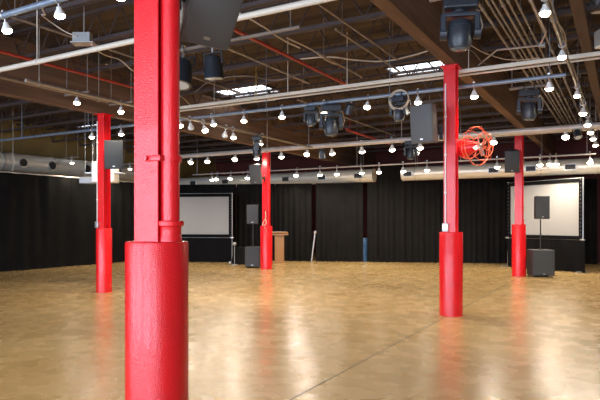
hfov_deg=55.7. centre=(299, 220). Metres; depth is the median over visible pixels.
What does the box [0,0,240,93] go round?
conduit
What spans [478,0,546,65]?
conduit
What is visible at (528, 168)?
outlet
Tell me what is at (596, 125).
pipe
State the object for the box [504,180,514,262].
drape
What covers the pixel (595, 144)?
spot lamp
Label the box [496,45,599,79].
joist
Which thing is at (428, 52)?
joist
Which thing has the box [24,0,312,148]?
pipe
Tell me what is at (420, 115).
grille
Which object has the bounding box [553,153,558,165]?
spot lamp
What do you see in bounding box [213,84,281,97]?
skylight
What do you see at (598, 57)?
pipe
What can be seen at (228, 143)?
joist
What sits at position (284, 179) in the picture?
outlet
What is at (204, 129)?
spot lamp
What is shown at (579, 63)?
joist
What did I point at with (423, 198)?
drape
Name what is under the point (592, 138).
spot lamp
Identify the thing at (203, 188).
drape
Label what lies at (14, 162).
spiral duct
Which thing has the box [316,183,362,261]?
drape
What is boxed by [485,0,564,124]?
conduit
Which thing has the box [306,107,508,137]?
joist
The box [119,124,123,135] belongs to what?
spot lamp
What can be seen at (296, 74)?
cable
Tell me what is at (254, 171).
grille
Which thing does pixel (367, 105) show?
spot lamp
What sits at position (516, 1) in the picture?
conduit
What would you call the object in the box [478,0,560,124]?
conduit
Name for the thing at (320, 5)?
conduit
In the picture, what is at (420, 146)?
spot lamp
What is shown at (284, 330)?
floor
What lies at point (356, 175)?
outlet
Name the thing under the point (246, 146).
joist
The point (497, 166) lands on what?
spot lamp
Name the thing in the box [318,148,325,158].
spotlight
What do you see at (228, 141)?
joist
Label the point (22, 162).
outlet
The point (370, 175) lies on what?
spiral duct
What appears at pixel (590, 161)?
spot lamp
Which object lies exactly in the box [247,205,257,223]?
loudspeaker
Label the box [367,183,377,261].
drape
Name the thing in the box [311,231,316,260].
leaning pole
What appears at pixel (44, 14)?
cable
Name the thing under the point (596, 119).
joist
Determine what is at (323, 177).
outlet
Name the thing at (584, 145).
wall
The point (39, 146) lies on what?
wall
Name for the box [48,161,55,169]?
outlet
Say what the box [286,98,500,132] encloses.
joist
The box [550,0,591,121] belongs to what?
conduit
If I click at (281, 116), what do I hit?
spot lamp
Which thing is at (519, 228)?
steel column
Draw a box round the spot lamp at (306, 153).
[304,144,309,156]
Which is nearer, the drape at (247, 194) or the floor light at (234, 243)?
the floor light at (234, 243)
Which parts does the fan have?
motor, blade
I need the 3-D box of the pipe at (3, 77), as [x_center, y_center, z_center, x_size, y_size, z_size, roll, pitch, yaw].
[-5.207,-3.027,9.066,0.094,1.349,5.440,0,0,30]
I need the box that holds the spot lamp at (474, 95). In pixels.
[470,82,477,98]
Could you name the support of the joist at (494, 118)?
on the girder at (350, 156)
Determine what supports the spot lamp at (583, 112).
attached to the pipe at (552, 17)
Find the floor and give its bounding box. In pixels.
[0,253,599,399]
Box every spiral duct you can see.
[0,151,133,180]
[180,168,376,186]
[401,148,599,180]
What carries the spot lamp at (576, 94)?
attached to the pipe at (552, 17)
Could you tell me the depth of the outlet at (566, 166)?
18.33 m
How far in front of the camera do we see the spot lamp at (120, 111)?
12.13 m
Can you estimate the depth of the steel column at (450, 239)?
9.54 m
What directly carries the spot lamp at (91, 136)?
attached to the pipe at (551, 76)
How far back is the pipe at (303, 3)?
7.44 m
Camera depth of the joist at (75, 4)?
8.36 m
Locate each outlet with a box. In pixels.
[18,158,27,166]
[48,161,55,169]
[83,165,90,172]
[222,179,228,183]
[282,177,289,181]
[318,175,325,179]
[354,173,362,178]
[403,171,411,176]
[488,167,498,172]
[525,165,535,171]
[564,164,575,169]
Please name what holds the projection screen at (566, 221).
on the floor
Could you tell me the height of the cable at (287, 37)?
0.021 m
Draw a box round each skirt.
[182,238,231,261]
[507,239,584,272]
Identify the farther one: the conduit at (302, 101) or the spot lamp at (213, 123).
the conduit at (302, 101)
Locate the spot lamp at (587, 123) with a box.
[584,113,590,126]
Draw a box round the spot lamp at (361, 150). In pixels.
[359,140,364,153]
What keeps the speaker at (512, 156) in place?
attached to the steel column at (519, 228)
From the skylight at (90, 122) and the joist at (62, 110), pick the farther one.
the skylight at (90, 122)
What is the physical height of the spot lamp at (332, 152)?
0.391 m
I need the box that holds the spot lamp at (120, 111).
[118,100,123,113]
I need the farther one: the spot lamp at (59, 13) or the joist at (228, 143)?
the joist at (228, 143)
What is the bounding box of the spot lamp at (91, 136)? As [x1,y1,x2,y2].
[89,127,93,138]
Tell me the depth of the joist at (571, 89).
15.32 m
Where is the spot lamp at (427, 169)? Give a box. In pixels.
[425,160,429,171]
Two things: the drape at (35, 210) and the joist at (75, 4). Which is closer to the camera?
the joist at (75, 4)
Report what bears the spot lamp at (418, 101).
attached to the pipe at (551, 76)
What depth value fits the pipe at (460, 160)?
19.97 m
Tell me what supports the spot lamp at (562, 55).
attached to the pipe at (552, 17)
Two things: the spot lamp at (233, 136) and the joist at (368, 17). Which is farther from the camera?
the spot lamp at (233, 136)
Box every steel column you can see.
[94,113,113,292]
[125,0,188,399]
[260,152,271,269]
[439,63,462,316]
[512,135,525,276]
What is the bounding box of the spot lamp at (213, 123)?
[210,113,215,126]
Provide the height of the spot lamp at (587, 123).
0.334 m
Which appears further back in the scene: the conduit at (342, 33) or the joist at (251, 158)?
the joist at (251, 158)
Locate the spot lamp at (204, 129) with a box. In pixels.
[201,119,207,132]
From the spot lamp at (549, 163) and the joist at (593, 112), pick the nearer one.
the joist at (593, 112)
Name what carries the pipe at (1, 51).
hanging from the ceiling
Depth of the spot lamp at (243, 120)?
12.08 m
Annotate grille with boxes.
[249,166,260,182]
[410,105,431,141]
[534,251,553,274]
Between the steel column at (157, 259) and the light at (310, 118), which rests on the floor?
the steel column at (157, 259)
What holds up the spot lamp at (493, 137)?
attached to the pipe at (596, 125)
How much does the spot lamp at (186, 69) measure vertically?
0.754 m
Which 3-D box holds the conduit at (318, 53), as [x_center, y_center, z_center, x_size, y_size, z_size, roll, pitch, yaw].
[0.792,-3.340,10.978,0.054,0.724,1.920,0,0,30]
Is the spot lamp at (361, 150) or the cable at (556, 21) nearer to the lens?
the cable at (556, 21)
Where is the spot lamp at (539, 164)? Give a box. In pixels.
[537,154,542,166]
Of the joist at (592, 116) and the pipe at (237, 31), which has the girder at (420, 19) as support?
the joist at (592, 116)
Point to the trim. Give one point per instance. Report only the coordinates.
(519, 277)
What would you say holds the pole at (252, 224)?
on the subwoofer at (252, 254)
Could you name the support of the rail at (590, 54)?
hanging from the ceiling
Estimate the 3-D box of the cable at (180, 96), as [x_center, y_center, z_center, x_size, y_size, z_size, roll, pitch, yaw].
[-1.849,-2.944,14.255,2.275,0.017,1.350,0,0,-11]
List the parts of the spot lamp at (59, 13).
bulb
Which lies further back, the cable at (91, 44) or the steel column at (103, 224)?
the steel column at (103, 224)
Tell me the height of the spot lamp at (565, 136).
0.391 m
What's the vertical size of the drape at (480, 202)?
3.137 m
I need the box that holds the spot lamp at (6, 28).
[0,10,11,33]
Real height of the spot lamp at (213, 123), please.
0.289 m
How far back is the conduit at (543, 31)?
10.34 m
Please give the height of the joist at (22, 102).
0.551 m
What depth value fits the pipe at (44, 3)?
6.15 m
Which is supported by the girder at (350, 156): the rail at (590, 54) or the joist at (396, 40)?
the joist at (396, 40)
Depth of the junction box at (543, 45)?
9.57 m
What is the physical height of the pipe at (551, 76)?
1.424 m
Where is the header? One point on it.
(578, 8)
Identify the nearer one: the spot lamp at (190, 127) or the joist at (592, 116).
the spot lamp at (190, 127)
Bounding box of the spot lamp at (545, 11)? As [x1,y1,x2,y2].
[539,0,550,16]
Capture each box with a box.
[70,6,97,45]
[538,42,545,47]
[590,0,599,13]
[594,29,599,48]
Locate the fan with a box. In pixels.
[456,126,493,165]
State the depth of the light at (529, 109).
10.47 m
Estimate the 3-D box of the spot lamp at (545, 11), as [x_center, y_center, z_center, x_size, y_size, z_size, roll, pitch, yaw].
[2.655,-2.345,6.156,0.116,0.267,0.116,0,0,30]
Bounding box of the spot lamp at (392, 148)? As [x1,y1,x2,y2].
[389,143,394,151]
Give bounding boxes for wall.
[0,120,215,190]
[216,130,599,261]
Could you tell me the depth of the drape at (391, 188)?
22.02 m
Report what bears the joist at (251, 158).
attached to the girder at (350, 156)
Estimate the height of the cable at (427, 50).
0.025 m
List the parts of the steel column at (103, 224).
cap plate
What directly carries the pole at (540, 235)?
on the subwoofer at (539, 262)
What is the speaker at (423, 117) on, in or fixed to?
attached to the steel column at (450, 239)
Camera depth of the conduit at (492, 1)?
9.51 m
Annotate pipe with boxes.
[0,0,67,19]
[0,0,334,71]
[0,0,565,141]
[0,33,108,102]
[0,50,133,88]
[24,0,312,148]
[180,1,300,51]
[180,32,599,111]
[180,121,599,157]
[193,110,595,174]
[234,28,345,84]
[345,117,389,144]
[429,95,599,140]
[546,0,597,142]
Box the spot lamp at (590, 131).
[587,122,593,134]
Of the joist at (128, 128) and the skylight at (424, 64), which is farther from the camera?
the joist at (128, 128)
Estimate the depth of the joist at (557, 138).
21.09 m
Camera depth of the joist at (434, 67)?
14.57 m
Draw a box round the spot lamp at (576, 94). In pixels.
[573,84,580,97]
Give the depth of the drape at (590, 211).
20.94 m
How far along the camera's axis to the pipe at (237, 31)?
10.29 m
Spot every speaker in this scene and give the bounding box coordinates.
[104,140,122,168]
[180,0,243,50]
[249,164,264,183]
[410,103,442,143]
[505,149,519,172]
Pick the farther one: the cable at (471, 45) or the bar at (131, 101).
the bar at (131, 101)
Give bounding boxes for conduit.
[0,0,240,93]
[228,47,309,83]
[297,99,396,136]
[317,4,397,60]
[317,18,361,76]
[335,1,399,71]
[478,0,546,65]
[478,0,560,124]
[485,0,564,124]
[491,0,568,124]
[498,0,570,123]
[506,0,576,123]
[515,0,578,123]
[528,0,587,131]
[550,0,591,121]
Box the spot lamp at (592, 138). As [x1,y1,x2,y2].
[590,131,595,140]
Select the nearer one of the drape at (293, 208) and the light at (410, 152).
the light at (410, 152)
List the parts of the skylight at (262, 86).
panel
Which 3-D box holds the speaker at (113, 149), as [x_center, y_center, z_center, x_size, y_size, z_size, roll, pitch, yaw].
[-4.122,-1.461,12.486,0.669,0.658,0.521,0,0,30]
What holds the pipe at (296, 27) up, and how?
hanging from the ceiling
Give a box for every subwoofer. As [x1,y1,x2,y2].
[245,246,259,267]
[527,249,554,276]
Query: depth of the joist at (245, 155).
27.51 m
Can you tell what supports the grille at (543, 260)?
attached to the subwoofer at (539, 262)
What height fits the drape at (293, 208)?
3.073 m
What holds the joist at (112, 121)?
on the girder at (350, 156)
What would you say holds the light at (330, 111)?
hanging from the pipe at (551, 76)
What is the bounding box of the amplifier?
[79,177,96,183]
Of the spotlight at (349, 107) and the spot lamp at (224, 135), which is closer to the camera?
the spotlight at (349, 107)
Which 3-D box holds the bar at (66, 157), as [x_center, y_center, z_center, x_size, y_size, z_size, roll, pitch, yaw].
[-7.964,-2.942,19.840,0.700,1.501,0.050,0,0,30]
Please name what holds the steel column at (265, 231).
on the floor
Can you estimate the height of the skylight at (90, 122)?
0.060 m
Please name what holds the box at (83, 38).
hanging from the ceiling
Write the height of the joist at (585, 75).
0.551 m
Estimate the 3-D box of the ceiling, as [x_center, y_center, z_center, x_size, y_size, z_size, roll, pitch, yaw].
[-1.060,-3.762,11.670,26.320,0.100,31.120,0,0,30]
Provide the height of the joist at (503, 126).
0.551 m
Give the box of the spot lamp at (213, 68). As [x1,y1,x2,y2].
[203,47,223,79]
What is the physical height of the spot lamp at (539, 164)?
0.400 m
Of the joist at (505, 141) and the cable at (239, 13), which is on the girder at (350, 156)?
the joist at (505, 141)
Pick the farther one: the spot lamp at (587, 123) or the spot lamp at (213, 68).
the spot lamp at (587, 123)
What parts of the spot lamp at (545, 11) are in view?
bulb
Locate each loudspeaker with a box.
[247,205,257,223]
[534,196,549,218]
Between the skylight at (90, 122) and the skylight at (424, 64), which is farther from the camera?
the skylight at (90, 122)
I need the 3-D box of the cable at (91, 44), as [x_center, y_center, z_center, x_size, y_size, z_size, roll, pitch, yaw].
[-2.795,-3.086,9.136,0.155,1.310,1.634,0,0,20]
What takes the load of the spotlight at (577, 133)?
hanging from the pipe at (596, 125)
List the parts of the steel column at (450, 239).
cap plate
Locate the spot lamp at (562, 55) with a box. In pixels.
[558,41,566,59]
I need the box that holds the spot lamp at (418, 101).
[414,88,421,104]
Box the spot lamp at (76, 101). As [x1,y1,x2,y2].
[74,90,79,104]
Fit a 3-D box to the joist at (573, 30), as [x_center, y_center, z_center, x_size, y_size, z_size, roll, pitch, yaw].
[7.474,-3.333,9.364,8.732,0.551,0.105,0,0,30]
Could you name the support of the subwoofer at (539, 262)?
on the floor
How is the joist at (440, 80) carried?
on the girder at (350, 156)
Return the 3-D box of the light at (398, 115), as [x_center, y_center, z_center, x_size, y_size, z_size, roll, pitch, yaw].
[1.820,-2.109,10.354,0.410,0.579,0.266,0,0,41]
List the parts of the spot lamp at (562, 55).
bulb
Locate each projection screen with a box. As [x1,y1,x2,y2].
[180,193,233,262]
[501,177,589,272]
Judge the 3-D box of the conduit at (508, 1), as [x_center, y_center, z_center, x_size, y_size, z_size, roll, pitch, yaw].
[5.352,-3.344,12.146,0.043,0.716,15.520,0,0,30]
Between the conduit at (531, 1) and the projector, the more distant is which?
the projector
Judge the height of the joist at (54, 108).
0.551 m
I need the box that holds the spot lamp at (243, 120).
[241,109,246,122]
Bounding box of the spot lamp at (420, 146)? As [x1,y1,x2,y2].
[417,144,422,149]
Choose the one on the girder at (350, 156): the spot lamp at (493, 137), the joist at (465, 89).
the joist at (465, 89)
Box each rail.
[0,171,133,182]
[180,43,599,108]
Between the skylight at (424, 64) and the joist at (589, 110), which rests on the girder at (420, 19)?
the joist at (589, 110)
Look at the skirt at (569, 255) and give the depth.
18.02 m
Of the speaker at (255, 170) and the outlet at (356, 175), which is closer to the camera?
the speaker at (255, 170)
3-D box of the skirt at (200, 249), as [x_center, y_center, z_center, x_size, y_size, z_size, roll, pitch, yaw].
[-4.263,1.129,22.158,3.270,0.913,0.103,0,0,8]
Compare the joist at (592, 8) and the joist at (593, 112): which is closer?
the joist at (592, 8)
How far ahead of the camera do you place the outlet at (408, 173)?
21.04 m
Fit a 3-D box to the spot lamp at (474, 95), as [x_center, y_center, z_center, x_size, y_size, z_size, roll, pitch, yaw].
[2.988,-2.235,9.740,0.126,0.294,0.126,0,0,3]
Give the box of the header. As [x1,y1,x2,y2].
[569,0,599,119]
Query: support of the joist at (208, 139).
on the girder at (350, 156)
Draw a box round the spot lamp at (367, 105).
[364,94,369,109]
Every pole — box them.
[252,224,253,246]
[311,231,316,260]
[539,219,541,249]
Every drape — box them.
[0,172,70,271]
[70,178,133,265]
[180,184,235,246]
[237,184,274,260]
[275,183,311,260]
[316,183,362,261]
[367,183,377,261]
[378,165,404,261]
[405,181,440,261]
[441,180,503,262]
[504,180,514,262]
[584,179,596,263]
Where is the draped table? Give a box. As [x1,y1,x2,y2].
[231,247,244,264]
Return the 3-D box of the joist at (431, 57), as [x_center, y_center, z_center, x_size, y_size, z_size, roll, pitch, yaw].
[-0.313,-3.333,12.348,7.708,0.551,0.105,0,0,30]
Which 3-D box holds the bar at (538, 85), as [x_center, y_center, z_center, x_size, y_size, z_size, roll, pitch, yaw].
[4.258,-3.078,10.560,0.680,1.229,0.056,0,0,30]
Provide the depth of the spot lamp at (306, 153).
17.56 m
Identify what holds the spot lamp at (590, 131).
attached to the pipe at (552, 17)
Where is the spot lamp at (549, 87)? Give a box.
[545,73,553,91]
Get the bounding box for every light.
[231,242,237,264]
[252,132,261,155]
[303,102,320,126]
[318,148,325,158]
[319,99,344,136]
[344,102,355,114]
[389,89,410,121]
[404,141,419,159]
[439,0,482,51]
[516,84,543,120]
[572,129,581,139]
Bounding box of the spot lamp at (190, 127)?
[188,116,193,130]
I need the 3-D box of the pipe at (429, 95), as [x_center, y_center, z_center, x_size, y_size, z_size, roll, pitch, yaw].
[7.404,-2.984,14.216,8.960,1.436,0.075,0,0,30]
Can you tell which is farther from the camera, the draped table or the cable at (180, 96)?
the draped table
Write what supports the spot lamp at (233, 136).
attached to the pipe at (38, 83)
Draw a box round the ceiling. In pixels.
[0,0,599,151]
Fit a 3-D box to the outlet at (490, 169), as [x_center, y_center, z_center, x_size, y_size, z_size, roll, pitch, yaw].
[6.666,-1.748,19.564,0.340,0.200,0.116,0,0,30]
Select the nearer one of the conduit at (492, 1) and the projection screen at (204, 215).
the conduit at (492, 1)
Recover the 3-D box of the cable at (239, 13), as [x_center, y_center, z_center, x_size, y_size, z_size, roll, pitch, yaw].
[-0.420,-2.800,8.437,0.065,0.023,1.731,0,0,28]
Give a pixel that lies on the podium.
(279, 236)
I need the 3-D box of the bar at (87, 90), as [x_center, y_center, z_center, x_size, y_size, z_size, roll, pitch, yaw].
[-4.397,-3.092,11.200,0.700,1.200,0.050,0,0,30]
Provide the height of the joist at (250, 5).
0.551 m
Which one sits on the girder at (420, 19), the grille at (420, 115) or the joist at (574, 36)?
the joist at (574, 36)
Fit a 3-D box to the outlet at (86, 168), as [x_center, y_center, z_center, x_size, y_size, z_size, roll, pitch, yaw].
[-8.255,-2.012,21.969,0.116,0.320,0.320,0,0,30]
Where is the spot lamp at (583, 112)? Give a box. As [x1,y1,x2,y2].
[579,100,586,115]
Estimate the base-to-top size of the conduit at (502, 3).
0.718 m
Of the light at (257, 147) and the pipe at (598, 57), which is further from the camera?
the light at (257, 147)
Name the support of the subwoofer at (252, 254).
on the floor
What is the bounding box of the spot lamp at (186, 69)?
[180,44,195,90]
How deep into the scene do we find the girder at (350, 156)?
13.23 m
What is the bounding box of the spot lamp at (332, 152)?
[329,142,334,155]
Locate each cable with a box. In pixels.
[41,8,76,35]
[91,44,133,70]
[180,96,273,108]
[195,74,299,91]
[239,13,300,48]
[287,37,361,77]
[300,50,427,61]
[471,45,539,60]
[556,21,566,48]
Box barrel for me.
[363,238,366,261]
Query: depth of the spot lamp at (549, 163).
17.52 m
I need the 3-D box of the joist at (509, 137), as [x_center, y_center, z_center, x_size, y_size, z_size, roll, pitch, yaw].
[5.412,-3.333,22.345,7.708,0.551,0.105,0,0,30]
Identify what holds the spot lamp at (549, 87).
attached to the pipe at (551, 76)
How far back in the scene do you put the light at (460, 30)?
6.15 m
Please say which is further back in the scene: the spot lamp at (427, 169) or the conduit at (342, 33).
the spot lamp at (427, 169)
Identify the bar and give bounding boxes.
[64,31,89,96]
[65,116,78,158]
[109,51,133,105]
[510,19,546,90]
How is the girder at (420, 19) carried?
on the steel column at (450, 239)
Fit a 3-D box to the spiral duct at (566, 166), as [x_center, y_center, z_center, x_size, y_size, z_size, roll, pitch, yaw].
[8.089,-2.595,19.018,9.704,2.195,0.582,0,0,30]
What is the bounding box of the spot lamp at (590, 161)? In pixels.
[587,151,592,163]
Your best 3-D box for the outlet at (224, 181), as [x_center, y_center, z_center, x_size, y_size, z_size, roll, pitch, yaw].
[-3.314,-1.748,25.280,0.340,0.200,0.116,0,0,30]
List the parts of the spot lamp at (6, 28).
bulb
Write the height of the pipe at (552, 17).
1.312 m
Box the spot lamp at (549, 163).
[547,153,552,165]
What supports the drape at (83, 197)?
hanging from the rail at (0, 171)
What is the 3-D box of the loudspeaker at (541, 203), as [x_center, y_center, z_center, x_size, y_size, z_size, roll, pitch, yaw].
[6.933,-0.388,16.368,0.395,0.660,0.374,0,0,4]
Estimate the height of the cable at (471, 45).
0.017 m
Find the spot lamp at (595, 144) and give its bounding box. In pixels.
[593,136,597,146]
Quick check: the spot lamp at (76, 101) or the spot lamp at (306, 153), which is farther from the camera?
the spot lamp at (306, 153)
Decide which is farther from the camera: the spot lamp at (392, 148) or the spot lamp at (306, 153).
the spot lamp at (306, 153)
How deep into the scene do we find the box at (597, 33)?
7.69 m
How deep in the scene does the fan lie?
9.53 m
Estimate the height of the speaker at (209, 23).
0.694 m
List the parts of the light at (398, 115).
cable coil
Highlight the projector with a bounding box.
[86,161,124,182]
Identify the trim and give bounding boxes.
[290,277,519,399]
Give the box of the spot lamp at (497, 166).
[494,156,499,168]
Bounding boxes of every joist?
[0,0,104,28]
[0,96,34,107]
[0,100,74,121]
[0,107,96,132]
[8,0,290,59]
[16,96,217,136]
[47,104,243,142]
[65,0,387,74]
[74,112,263,145]
[111,118,285,147]
[117,19,415,87]
[126,135,238,152]
[180,33,436,95]
[180,128,317,152]
[180,141,244,153]
[181,136,347,160]
[190,51,442,104]
[198,140,359,162]
[218,66,464,112]
[243,78,481,121]
[265,88,492,127]
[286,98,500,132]
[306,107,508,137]
[323,111,515,141]
[338,118,513,141]
[348,123,526,148]
[364,128,532,151]
[470,0,599,29]
[471,2,597,51]
[483,25,599,68]
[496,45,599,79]
[506,60,599,92]
[516,73,599,101]
[536,86,595,110]
[537,99,597,118]
[538,102,599,124]
[541,110,596,125]
[545,116,599,134]
[549,122,599,139]
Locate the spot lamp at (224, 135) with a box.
[222,124,227,137]
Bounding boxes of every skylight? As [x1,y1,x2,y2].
[70,122,96,127]
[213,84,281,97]
[384,59,443,76]
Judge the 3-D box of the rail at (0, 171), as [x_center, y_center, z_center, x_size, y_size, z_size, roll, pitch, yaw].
[-9.436,-2.520,17.711,0.048,2.000,13.040,0,0,30]
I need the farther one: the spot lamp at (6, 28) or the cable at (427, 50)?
the cable at (427, 50)
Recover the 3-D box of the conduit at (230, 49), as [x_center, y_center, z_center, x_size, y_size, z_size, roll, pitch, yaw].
[-0.754,-3.340,10.757,0.054,0.724,3.840,0,0,30]
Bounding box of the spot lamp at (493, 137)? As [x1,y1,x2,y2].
[490,136,496,144]
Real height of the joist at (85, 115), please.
0.551 m
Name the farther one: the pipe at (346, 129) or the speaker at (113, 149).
the pipe at (346, 129)
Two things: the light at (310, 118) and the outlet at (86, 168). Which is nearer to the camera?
the light at (310, 118)
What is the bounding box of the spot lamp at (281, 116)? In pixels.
[279,105,284,118]
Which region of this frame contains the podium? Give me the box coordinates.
[272,232,287,262]
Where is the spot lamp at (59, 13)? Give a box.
[54,0,64,19]
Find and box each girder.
[0,34,374,168]
[370,0,555,154]
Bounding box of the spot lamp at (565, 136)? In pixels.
[562,124,569,139]
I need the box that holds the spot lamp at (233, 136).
[231,126,235,139]
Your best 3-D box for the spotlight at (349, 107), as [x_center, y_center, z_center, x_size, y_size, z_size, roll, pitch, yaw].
[0.960,-2.200,10.950,0.197,0.316,0.264,0,0,-22]

